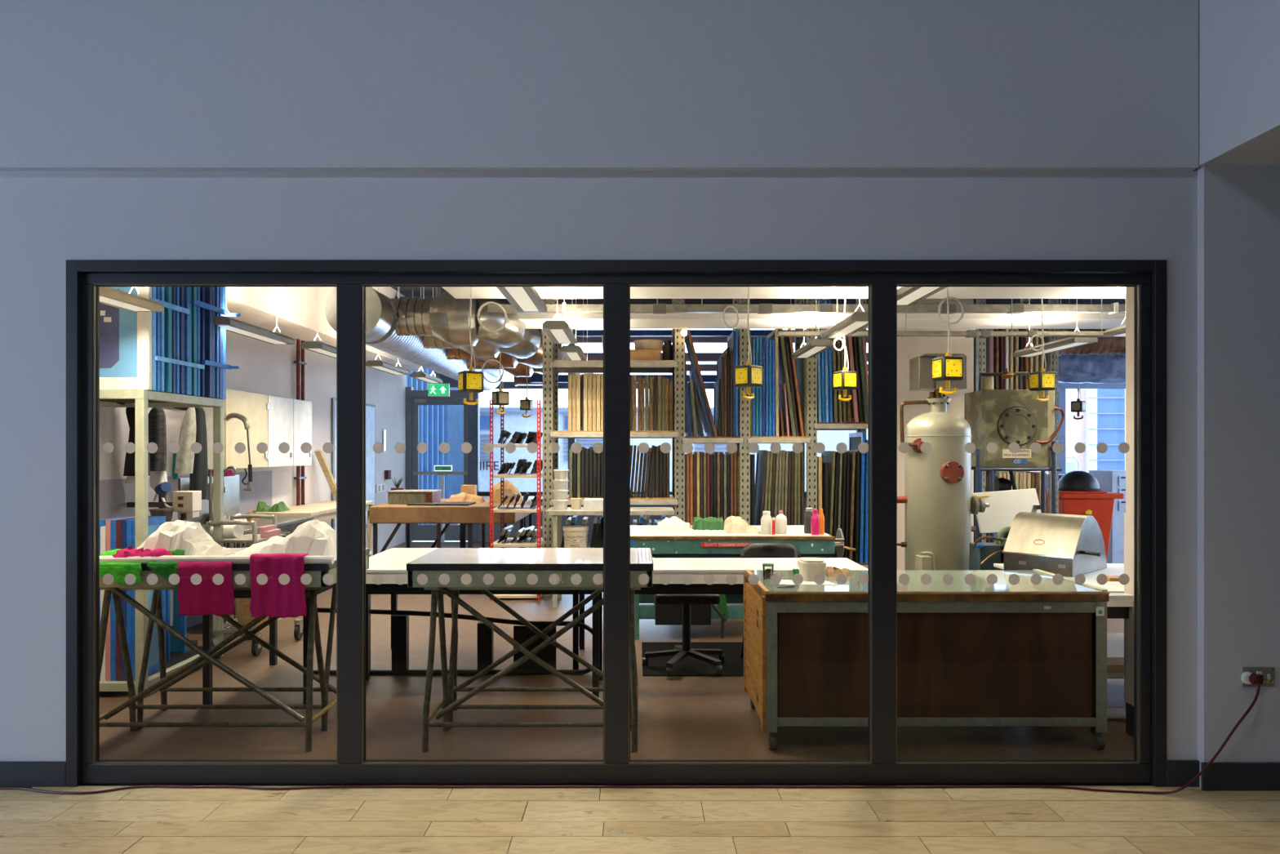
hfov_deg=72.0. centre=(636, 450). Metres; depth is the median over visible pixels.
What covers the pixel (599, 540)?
squeegee
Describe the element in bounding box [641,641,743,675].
floor mat
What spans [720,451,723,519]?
screen frame
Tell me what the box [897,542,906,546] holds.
tap
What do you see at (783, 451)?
screen frame
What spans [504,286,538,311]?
diffuser
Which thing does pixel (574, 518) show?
squeegee
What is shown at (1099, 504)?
wheelie bin
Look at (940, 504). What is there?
vessel
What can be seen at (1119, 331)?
pendant luminaire
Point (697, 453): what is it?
screen frame
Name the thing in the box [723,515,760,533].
newsprint
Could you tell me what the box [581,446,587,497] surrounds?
screen frame
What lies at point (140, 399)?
frame
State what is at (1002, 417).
machine
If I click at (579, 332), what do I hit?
shelf
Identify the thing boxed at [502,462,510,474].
squeegee
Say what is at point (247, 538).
shelf
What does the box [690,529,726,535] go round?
tray
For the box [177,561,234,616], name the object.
hanging towel
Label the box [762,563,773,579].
glass jar
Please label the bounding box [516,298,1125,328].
raft
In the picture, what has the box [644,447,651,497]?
screen frame
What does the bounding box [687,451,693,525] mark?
screen frame
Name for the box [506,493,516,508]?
squeegee
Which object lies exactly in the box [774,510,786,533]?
bottle
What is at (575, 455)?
screen frame
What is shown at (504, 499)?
squeegee
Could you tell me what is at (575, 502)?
pot
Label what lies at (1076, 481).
dome
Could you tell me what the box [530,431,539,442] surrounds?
squeegee
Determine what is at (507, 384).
window
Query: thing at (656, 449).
screen frame
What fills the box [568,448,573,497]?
screen frame
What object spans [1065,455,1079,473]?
garden chair
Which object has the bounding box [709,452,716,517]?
screen frame
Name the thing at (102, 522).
screen frame
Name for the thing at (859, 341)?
screen frame
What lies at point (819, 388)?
screen frame
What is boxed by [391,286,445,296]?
ceiling
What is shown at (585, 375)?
screen frame
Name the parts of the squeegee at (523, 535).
blade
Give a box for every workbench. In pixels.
[255,500,373,556]
[630,525,855,639]
[743,568,1109,750]
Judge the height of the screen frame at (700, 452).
1.163 m
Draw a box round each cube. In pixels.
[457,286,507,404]
[481,350,509,413]
[520,364,533,417]
[722,286,762,399]
[932,286,964,394]
[1071,382,1085,419]
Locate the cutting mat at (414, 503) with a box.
[407,502,475,505]
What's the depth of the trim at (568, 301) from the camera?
12.20 m
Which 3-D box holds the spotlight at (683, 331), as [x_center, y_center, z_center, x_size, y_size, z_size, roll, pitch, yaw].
[0.482,-1.699,8.980,0.060,1.063,0.060,0,0,0]
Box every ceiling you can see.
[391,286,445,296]
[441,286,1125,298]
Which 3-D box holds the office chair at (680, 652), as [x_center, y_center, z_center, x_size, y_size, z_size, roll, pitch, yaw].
[0.332,1.240,6.162,0.583,0.540,0.606,0,0,0]
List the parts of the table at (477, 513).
leg, leg, leg, leg, leg, leg, leg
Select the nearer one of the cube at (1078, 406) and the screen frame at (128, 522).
the screen frame at (128, 522)
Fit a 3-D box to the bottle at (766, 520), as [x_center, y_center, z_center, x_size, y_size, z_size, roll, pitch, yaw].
[1.060,0.585,7.200,0.093,0.184,0.093,0,0,0]
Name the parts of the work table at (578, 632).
leg, leg, leg, leg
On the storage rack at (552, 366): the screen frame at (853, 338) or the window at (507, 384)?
the screen frame at (853, 338)
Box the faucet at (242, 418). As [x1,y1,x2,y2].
[207,413,253,521]
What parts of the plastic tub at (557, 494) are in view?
lid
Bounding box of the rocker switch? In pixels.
[1266,674,1271,679]
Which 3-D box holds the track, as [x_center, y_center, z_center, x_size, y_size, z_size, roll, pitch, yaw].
[2.601,-1.585,7.305,2.883,1.289,0.070,0,0,0]
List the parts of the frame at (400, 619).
rail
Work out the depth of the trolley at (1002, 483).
7.49 m
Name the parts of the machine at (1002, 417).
label plate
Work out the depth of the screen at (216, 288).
6.33 m
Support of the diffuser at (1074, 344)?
attached to the pendant luminaire at (1072, 341)
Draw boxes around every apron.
[124,475,135,483]
[149,471,167,491]
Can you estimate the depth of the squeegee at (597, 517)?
8.75 m
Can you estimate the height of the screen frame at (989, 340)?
0.886 m
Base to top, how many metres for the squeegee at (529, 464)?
0.120 m
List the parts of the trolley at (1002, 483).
post, post, post, rail, rail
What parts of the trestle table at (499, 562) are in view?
leg, rail, leg, leg, foot rail, foot rail, foot rail, under rail, leg, leg, leg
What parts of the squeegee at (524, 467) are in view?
blade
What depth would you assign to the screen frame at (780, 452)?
9.23 m
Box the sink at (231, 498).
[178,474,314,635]
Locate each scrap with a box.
[613,828,623,834]
[791,568,799,574]
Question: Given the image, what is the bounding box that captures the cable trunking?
[487,298,1125,314]
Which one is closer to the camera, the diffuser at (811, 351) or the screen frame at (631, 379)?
the diffuser at (811, 351)
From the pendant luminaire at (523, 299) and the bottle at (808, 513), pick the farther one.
the bottle at (808, 513)
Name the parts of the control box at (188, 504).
mounting arm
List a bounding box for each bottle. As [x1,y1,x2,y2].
[760,511,772,533]
[772,517,774,534]
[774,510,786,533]
[804,507,813,533]
[810,509,819,535]
[818,508,824,534]
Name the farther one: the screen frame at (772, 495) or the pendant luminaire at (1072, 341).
the screen frame at (772, 495)
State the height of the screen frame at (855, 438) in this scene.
1.368 m
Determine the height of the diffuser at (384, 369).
0.012 m
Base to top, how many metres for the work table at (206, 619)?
0.800 m
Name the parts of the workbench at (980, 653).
drawer, drawer, drawer, drawer, drawer, drawer, drawer, drawer, drawer, drawer, drawer, corner post, caster stem, panel, rail, rail, panel, caster stem, corner post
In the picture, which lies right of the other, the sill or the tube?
the tube
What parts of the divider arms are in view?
arm, arm, arm, arm, arm, arm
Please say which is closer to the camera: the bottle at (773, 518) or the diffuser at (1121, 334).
the diffuser at (1121, 334)
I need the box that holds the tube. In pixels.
[1106,707,1125,719]
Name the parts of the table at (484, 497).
leg, leg, leg, leg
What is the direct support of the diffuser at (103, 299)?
attached to the pendant luminaire at (108, 295)
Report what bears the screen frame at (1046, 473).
on the storage rack at (980, 342)
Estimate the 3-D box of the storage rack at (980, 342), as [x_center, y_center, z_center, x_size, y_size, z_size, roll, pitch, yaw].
[3.980,-0.130,9.549,0.842,3.300,0.742,0,0,0]
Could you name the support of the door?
attached to the wall panel at (453, 383)
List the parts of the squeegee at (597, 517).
blade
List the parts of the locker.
drawer, drawer, drawer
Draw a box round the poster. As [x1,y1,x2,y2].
[99,286,151,390]
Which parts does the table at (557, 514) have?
leg, leg, shelf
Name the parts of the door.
post, head rail, stop post, sign panel, post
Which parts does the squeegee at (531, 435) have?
blade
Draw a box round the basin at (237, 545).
[223,536,285,547]
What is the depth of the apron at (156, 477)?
6.78 m
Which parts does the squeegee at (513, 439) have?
blade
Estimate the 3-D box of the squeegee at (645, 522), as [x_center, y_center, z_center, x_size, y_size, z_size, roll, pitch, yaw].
[0.077,0.878,8.975,0.071,0.379,0.370,0,0,0]
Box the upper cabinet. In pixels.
[202,388,311,469]
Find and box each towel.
[172,453,177,479]
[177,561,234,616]
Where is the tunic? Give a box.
[123,407,150,475]
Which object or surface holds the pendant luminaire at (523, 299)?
hanging from the ceiling at (405, 291)
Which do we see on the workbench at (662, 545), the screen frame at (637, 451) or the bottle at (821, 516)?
the bottle at (821, 516)
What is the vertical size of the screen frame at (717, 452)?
1.163 m
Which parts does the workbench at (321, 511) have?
rail, leg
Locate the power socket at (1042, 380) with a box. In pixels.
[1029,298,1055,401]
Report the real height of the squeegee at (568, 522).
0.367 m
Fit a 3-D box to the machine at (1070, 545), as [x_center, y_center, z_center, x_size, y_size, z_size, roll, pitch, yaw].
[2.737,0.585,5.647,0.612,0.360,0.534,0,0,-44]
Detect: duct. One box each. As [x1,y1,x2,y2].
[324,286,565,391]
[1048,298,1125,355]
[1048,298,1125,383]
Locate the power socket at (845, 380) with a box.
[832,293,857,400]
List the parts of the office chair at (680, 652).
arm, arm, arm, lever, seat, arm, arm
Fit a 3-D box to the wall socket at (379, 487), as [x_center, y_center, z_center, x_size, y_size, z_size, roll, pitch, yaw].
[-3.835,0.560,13.200,0.022,0.120,0.400,0,0,0]
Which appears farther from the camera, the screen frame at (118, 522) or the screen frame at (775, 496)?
the screen frame at (775, 496)
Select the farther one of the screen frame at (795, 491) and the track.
the screen frame at (795, 491)
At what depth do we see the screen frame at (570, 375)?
9.24 m
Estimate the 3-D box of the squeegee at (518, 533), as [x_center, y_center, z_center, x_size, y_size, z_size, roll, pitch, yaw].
[-1.246,0.885,9.280,0.102,0.123,0.420,0,0,0]
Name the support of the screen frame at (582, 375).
on the storage rack at (552, 366)
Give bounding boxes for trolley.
[204,514,302,656]
[971,440,1062,542]
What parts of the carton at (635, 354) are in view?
lid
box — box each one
[126,490,201,520]
[386,489,441,503]
[460,484,476,495]
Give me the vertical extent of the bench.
0.235 m
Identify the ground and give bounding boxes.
[411,523,467,542]
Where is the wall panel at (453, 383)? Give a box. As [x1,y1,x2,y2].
[435,372,457,387]
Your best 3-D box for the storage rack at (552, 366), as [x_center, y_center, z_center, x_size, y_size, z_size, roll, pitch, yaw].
[0.794,-0.105,9.545,3.554,3.250,0.750,0,0,0]
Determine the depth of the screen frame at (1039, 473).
9.24 m
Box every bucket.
[148,508,173,522]
[562,524,588,547]
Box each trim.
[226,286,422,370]
[394,296,1125,304]
[530,374,1087,382]
[564,352,867,361]
[576,336,867,342]
[686,364,867,371]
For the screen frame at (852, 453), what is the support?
on the storage rack at (552, 366)
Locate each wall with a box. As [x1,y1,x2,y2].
[0,0,1279,786]
[99,330,405,628]
[1124,286,1133,737]
[1193,0,1279,170]
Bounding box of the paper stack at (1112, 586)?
[1084,581,1124,592]
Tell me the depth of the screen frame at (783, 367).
9.24 m
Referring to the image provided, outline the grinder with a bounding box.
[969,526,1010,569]
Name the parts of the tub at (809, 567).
lid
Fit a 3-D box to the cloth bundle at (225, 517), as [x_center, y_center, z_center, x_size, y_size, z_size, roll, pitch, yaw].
[-3.498,0.594,7.525,0.103,0.111,0.250,0,0,0]
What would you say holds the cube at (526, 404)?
hanging from the ceiling at (405, 291)
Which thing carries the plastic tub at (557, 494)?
on the plastic tub at (558, 504)
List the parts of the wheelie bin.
lid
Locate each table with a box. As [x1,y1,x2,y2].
[99,547,369,751]
[202,551,371,704]
[365,557,602,697]
[368,498,531,555]
[368,547,584,669]
[406,547,653,751]
[458,496,573,547]
[545,506,674,608]
[634,557,867,594]
[993,563,1133,734]
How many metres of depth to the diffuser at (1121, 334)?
6.87 m
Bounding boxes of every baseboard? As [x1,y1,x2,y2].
[0,760,66,786]
[1166,760,1279,791]
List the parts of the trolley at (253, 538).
push frame, push frame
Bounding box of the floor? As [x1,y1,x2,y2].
[0,542,1279,853]
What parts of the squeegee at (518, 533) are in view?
blade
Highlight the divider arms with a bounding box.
[150,286,240,399]
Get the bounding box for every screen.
[151,286,155,390]
[151,286,159,391]
[158,286,164,391]
[164,286,172,392]
[165,590,170,661]
[170,590,186,652]
[171,286,175,392]
[171,286,179,393]
[177,286,184,394]
[184,286,189,394]
[184,286,191,395]
[191,286,196,395]
[196,286,199,395]
[197,286,204,396]
[204,286,212,397]
[210,286,218,398]
[212,286,214,397]
[217,286,222,399]
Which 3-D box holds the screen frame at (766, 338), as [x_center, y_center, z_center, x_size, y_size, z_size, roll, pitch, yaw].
[1.367,-0.667,9.534,0.025,1.035,0.600,0,0,0]
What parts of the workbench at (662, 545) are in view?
leg, rail, rail, foot pedal rod, crank handle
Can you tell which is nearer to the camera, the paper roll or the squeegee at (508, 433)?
the paper roll
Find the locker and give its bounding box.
[1088,470,1125,563]
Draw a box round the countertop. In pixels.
[255,500,373,515]
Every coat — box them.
[174,407,196,473]
[189,407,208,499]
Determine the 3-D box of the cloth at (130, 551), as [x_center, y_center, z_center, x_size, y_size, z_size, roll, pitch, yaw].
[-2.510,0.512,4.506,0.291,0.059,0.108,0,0,0]
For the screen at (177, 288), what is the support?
on the frame at (140, 399)
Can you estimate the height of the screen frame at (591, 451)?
0.533 m
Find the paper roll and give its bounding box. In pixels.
[209,524,244,538]
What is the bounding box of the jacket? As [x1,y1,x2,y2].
[147,407,167,471]
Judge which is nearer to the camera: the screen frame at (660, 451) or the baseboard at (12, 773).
the baseboard at (12, 773)
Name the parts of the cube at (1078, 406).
plate, cord, plate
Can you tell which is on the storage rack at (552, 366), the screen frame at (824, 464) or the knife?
the screen frame at (824, 464)
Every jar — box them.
[662,340,672,359]
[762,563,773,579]
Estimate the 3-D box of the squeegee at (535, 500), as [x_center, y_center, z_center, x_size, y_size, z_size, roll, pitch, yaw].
[-1.061,0.529,9.319,0.080,0.129,0.420,0,0,1]
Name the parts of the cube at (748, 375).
cord, plate, plate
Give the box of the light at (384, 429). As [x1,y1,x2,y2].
[382,428,386,452]
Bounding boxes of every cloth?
[99,548,121,555]
[99,561,142,585]
[111,545,173,557]
[146,560,178,589]
[168,549,184,555]
[208,469,235,475]
[249,552,309,617]
[824,565,853,576]
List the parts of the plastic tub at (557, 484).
lid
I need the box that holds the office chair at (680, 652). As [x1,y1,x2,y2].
[642,594,724,676]
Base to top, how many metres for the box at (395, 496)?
0.149 m
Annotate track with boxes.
[776,298,1104,337]
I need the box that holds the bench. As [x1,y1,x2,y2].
[1106,671,1124,679]
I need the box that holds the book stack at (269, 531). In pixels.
[258,524,280,537]
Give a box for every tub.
[233,598,267,626]
[551,479,568,489]
[551,489,568,499]
[551,499,568,510]
[552,469,568,479]
[797,557,826,581]
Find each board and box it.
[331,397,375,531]
[1106,632,1124,665]
[1106,665,1124,671]
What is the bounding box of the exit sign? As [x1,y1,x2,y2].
[427,287,449,396]
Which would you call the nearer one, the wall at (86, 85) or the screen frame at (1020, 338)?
the wall at (86, 85)
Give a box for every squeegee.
[497,429,508,443]
[497,462,512,474]
[497,493,509,508]
[497,524,513,542]
[502,431,511,444]
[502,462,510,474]
[504,528,511,542]
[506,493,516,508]
[508,462,515,473]
[509,431,520,444]
[511,527,524,542]
[513,493,520,508]
[514,431,526,444]
[514,458,527,474]
[517,525,534,542]
[519,432,527,443]
[519,461,532,474]
[520,491,529,507]
[523,527,534,542]
[524,431,542,444]
[524,462,530,473]
[529,493,542,507]
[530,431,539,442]
[530,459,542,473]
[530,526,542,542]
[560,516,571,547]
[571,515,577,525]
[581,516,588,525]
[590,515,599,547]
[594,515,603,547]
[597,515,603,547]
[600,515,603,547]
[632,519,636,525]
[638,515,644,525]
[643,516,648,525]
[644,515,650,521]
[653,520,658,525]
[661,515,666,520]
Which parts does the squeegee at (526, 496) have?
blade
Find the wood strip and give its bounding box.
[1106,575,1119,581]
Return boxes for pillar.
[897,298,973,569]
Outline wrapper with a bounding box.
[692,516,724,530]
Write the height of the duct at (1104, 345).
1.188 m
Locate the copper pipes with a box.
[293,338,306,505]
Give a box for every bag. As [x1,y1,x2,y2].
[255,501,289,511]
[488,480,522,502]
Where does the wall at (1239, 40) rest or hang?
attached to the wall at (86, 85)
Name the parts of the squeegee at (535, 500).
blade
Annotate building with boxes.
[405,367,463,524]
[480,406,867,491]
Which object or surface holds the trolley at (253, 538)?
on the floor
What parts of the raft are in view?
panel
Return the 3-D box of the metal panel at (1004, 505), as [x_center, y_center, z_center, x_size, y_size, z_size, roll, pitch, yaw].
[3.024,0.917,7.257,0.539,1.215,0.314,0,0,0]
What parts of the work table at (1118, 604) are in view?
leg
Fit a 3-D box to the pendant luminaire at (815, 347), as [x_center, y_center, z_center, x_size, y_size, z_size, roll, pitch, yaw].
[1.600,-1.565,8.100,0.190,1.330,1.000,0,0,0]
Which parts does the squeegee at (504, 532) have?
blade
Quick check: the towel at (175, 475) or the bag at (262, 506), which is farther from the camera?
the bag at (262, 506)
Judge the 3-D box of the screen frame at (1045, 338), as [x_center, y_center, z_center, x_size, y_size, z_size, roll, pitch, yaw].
[4.300,-0.878,9.542,0.025,0.869,0.600,0,0,0]
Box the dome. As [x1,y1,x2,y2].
[1058,471,1102,491]
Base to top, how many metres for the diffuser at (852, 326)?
0.012 m
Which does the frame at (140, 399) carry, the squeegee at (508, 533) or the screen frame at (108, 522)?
the screen frame at (108, 522)
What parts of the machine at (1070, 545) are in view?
handle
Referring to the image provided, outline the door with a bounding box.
[405,386,479,542]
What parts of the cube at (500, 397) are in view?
cord, plate, plate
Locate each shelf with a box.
[212,616,282,632]
[222,533,286,543]
[571,329,867,336]
[971,525,998,533]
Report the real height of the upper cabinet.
0.708 m
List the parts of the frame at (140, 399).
rail, rail, rail, post, rail, rail, rail, post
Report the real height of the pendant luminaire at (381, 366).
1.330 m
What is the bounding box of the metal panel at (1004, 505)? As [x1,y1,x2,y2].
[972,488,1040,533]
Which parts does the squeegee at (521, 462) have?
blade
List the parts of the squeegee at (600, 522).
blade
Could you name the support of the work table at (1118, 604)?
on the floor
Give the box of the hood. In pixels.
[1002,511,1088,558]
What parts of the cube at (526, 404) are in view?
plate, cord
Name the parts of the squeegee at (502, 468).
blade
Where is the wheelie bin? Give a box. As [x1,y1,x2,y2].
[1046,489,1124,562]
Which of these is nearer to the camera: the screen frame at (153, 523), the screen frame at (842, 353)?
the screen frame at (153, 523)
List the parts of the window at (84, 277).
rail, rail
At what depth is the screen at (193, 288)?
6.03 m
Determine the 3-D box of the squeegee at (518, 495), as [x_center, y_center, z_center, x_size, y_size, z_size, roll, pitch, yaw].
[-1.260,0.525,9.282,0.071,0.136,0.420,0,0,-8]
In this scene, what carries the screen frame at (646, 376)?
on the storage rack at (552, 366)
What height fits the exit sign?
1.490 m
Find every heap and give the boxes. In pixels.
[136,520,235,555]
[232,519,336,557]
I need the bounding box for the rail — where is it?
[116,402,188,410]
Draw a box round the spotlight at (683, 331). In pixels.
[680,298,687,336]
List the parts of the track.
hanging rod, hanging rod, hanging rod, hanging rod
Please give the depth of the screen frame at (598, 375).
9.23 m
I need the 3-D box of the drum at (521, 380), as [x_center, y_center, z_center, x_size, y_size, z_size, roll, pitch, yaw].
[-1.646,-1.616,13.700,0.480,1.228,0.380,0,0,0]
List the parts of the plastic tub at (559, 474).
lid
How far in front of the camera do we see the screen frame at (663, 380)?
9.24 m
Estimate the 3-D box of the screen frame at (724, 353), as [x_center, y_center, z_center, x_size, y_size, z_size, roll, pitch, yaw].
[0.931,-0.594,9.541,0.023,0.890,0.600,0,0,0]
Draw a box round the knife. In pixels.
[777,585,794,587]
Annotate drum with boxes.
[513,372,542,386]
[537,328,542,335]
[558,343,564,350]
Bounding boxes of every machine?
[964,368,1064,466]
[1002,511,1106,577]
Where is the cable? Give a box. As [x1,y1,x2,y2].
[0,671,1263,794]
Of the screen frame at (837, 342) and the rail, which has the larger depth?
the screen frame at (837, 342)
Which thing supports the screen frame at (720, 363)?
on the storage rack at (552, 366)
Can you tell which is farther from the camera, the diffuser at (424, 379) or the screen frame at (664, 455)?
the diffuser at (424, 379)
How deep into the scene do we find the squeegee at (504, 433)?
9.11 m
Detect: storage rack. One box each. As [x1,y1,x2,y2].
[542,298,867,595]
[976,298,1058,542]
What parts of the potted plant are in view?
pot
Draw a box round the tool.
[154,481,171,497]
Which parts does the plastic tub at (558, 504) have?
lid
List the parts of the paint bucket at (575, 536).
handle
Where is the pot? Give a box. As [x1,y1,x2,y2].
[570,497,582,510]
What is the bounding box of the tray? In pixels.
[387,492,426,503]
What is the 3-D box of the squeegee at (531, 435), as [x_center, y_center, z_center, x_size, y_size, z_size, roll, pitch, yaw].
[-1.084,-0.137,9.330,0.071,0.126,0.420,0,0,11]
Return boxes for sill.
[478,497,1004,542]
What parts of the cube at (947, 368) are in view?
plate, cord, plate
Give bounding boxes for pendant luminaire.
[99,286,164,311]
[214,286,295,344]
[300,334,336,358]
[365,286,409,374]
[409,286,442,382]
[496,286,546,311]
[542,287,577,343]
[560,298,586,360]
[575,298,591,374]
[791,298,833,358]
[821,294,867,338]
[897,286,947,306]
[1013,298,1097,356]
[1103,316,1125,337]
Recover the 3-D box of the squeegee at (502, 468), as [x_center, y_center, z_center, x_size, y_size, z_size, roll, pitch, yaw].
[-1.372,0.185,9.237,0.080,0.114,0.420,0,0,4]
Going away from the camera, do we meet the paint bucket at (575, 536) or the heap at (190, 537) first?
the heap at (190, 537)
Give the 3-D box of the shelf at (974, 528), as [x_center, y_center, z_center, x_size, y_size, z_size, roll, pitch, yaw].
[3.222,0.691,7.740,0.639,0.020,0.440,0,0,0]
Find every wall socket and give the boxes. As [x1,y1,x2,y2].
[375,483,384,493]
[1240,666,1274,686]
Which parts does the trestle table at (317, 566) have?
leg, leg, rail, leg, foot rail, under rail, foot rail, foot rail, leg, leg, rail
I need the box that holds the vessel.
[897,353,989,569]
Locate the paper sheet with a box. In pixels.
[779,579,837,585]
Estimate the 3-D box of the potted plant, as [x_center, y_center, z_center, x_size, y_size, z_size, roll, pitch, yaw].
[-2.946,0.466,10.850,0.157,0.316,0.157,0,0,-11]
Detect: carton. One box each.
[583,497,603,510]
[630,349,661,359]
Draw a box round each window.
[66,259,1166,786]
[476,328,1125,497]
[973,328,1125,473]
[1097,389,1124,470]
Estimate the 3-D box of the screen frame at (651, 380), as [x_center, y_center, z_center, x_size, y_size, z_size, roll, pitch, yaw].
[0.153,-0.492,9.537,0.036,0.565,0.600,0,0,0]
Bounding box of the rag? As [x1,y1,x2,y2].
[773,572,783,576]
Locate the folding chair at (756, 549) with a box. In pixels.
[740,542,800,657]
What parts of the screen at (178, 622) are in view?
white panel, frame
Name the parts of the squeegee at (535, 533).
blade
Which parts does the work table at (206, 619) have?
leg, leg, leg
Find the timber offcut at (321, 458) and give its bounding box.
[314,449,336,501]
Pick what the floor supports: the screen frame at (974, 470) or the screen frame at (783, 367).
the screen frame at (974, 470)
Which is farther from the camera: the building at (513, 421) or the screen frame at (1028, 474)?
the building at (513, 421)
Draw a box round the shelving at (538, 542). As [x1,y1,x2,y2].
[489,400,542,599]
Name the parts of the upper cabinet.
door, door, door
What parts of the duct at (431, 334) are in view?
hanging rod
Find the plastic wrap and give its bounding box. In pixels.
[656,515,693,533]
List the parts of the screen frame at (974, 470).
frame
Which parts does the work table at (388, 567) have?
leg, leg, leg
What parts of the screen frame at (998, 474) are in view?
frame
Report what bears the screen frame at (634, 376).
on the storage rack at (552, 366)
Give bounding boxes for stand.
[158,494,197,644]
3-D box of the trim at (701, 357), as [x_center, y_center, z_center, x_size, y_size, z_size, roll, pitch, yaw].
[2.974,-1.374,12.960,9.053,0.119,0.120,0,0,0]
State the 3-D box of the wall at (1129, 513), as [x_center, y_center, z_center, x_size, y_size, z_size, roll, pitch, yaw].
[2.752,-0.350,4.600,0.256,3.740,0.300,0,0,0]
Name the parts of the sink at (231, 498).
splash plate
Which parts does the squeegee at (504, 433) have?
blade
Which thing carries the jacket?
hanging from the rail
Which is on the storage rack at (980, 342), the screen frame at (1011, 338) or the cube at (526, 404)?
the screen frame at (1011, 338)
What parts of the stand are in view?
post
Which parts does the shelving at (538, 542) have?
post, post, shelf, shelf, shelf, shelf, shelf, post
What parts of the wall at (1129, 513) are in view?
casing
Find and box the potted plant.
[391,477,404,490]
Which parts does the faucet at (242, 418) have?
swan spout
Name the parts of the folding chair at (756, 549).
leg, leg, backrest, leg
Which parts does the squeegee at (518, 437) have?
blade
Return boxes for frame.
[99,389,223,695]
[99,515,131,680]
[100,525,105,680]
[105,515,135,680]
[111,516,135,680]
[115,515,149,680]
[121,515,154,680]
[126,515,159,664]
[131,515,165,680]
[313,607,592,674]
[568,373,572,430]
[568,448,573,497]
[572,373,576,430]
[573,452,577,497]
[576,373,581,430]
[577,451,581,497]
[581,373,583,430]
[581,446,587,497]
[583,373,587,430]
[585,448,589,497]
[587,373,591,430]
[589,446,593,497]
[591,373,596,430]
[593,450,597,497]
[596,373,600,430]
[597,452,601,497]
[600,373,603,430]
[600,450,603,497]
[630,377,632,430]
[630,444,633,477]
[630,444,636,497]
[632,374,636,430]
[633,445,639,497]
[636,453,643,497]
[637,376,640,430]
[640,377,644,430]
[640,452,647,497]
[644,374,648,430]
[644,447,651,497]
[647,447,655,497]
[648,376,653,430]
[651,444,654,497]
[653,374,657,430]
[654,445,658,497]
[657,374,661,430]
[658,444,662,497]
[661,376,665,430]
[662,452,666,497]
[664,377,668,430]
[666,451,670,497]
[668,380,672,430]
[684,329,717,435]
[684,350,691,436]
[684,453,688,522]
[687,380,697,435]
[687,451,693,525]
[688,367,711,435]
[693,382,703,435]
[693,451,699,516]
[693,453,696,517]
[699,451,702,518]
[702,452,706,518]
[706,452,709,517]
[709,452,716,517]
[709,453,712,516]
[713,379,720,435]
[713,451,719,518]
[716,355,724,435]
[719,351,726,435]
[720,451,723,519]
[721,346,729,435]
[723,453,726,521]
[724,451,733,515]
[726,453,729,518]
[727,331,735,435]
[729,351,732,435]
[733,328,737,435]
[733,452,736,516]
[735,451,739,516]
[750,337,751,436]
[750,453,755,525]
[751,337,755,435]
[755,337,758,435]
[755,449,767,525]
[758,337,761,435]
[761,337,764,435]
[763,450,770,511]
[764,337,768,435]
[766,450,773,511]
[767,328,778,435]
[768,339,771,435]
[769,453,776,518]
[771,339,774,435]
[773,452,779,519]
[777,328,795,435]
[777,450,782,515]
[778,383,789,435]
[778,408,783,435]
[780,449,785,514]
[783,328,804,435]
[783,450,788,517]
[784,342,798,435]
[786,451,791,525]
[788,450,794,525]
[793,452,797,525]
[795,358,806,435]
[796,453,799,525]
[800,451,804,525]
[805,303,821,422]
[817,299,825,422]
[817,456,822,515]
[821,450,835,535]
[822,298,828,422]
[822,462,828,533]
[826,298,832,422]
[831,338,837,422]
[831,451,839,557]
[835,339,842,422]
[835,453,842,557]
[840,338,846,422]
[840,451,846,557]
[843,451,849,558]
[844,337,851,422]
[846,449,859,562]
[846,450,855,560]
[847,336,858,422]
[848,431,865,562]
[851,336,862,422]
[855,336,867,422]
[861,336,867,404]
[862,439,867,562]
[973,328,993,391]
[973,470,975,542]
[979,471,982,542]
[993,328,998,389]
[994,471,1002,491]
[995,471,1009,479]
[997,471,1018,489]
[998,328,1004,389]
[1004,328,1008,389]
[1005,471,1026,488]
[1008,328,1013,389]
[1013,328,1018,389]
[1013,471,1034,488]
[1018,328,1023,389]
[1018,472,1022,488]
[1021,471,1040,505]
[1023,328,1028,389]
[1026,472,1031,488]
[1028,328,1033,389]
[1033,328,1038,372]
[1034,472,1038,498]
[1038,328,1042,371]
[1043,328,1048,371]
[1045,472,1046,513]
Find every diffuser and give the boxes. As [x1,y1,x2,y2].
[99,295,150,311]
[218,325,285,343]
[308,348,336,357]
[372,366,404,374]
[415,377,438,382]
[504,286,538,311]
[549,328,570,342]
[566,352,581,359]
[797,346,826,357]
[828,321,867,337]
[1020,342,1088,356]
[1113,333,1125,336]

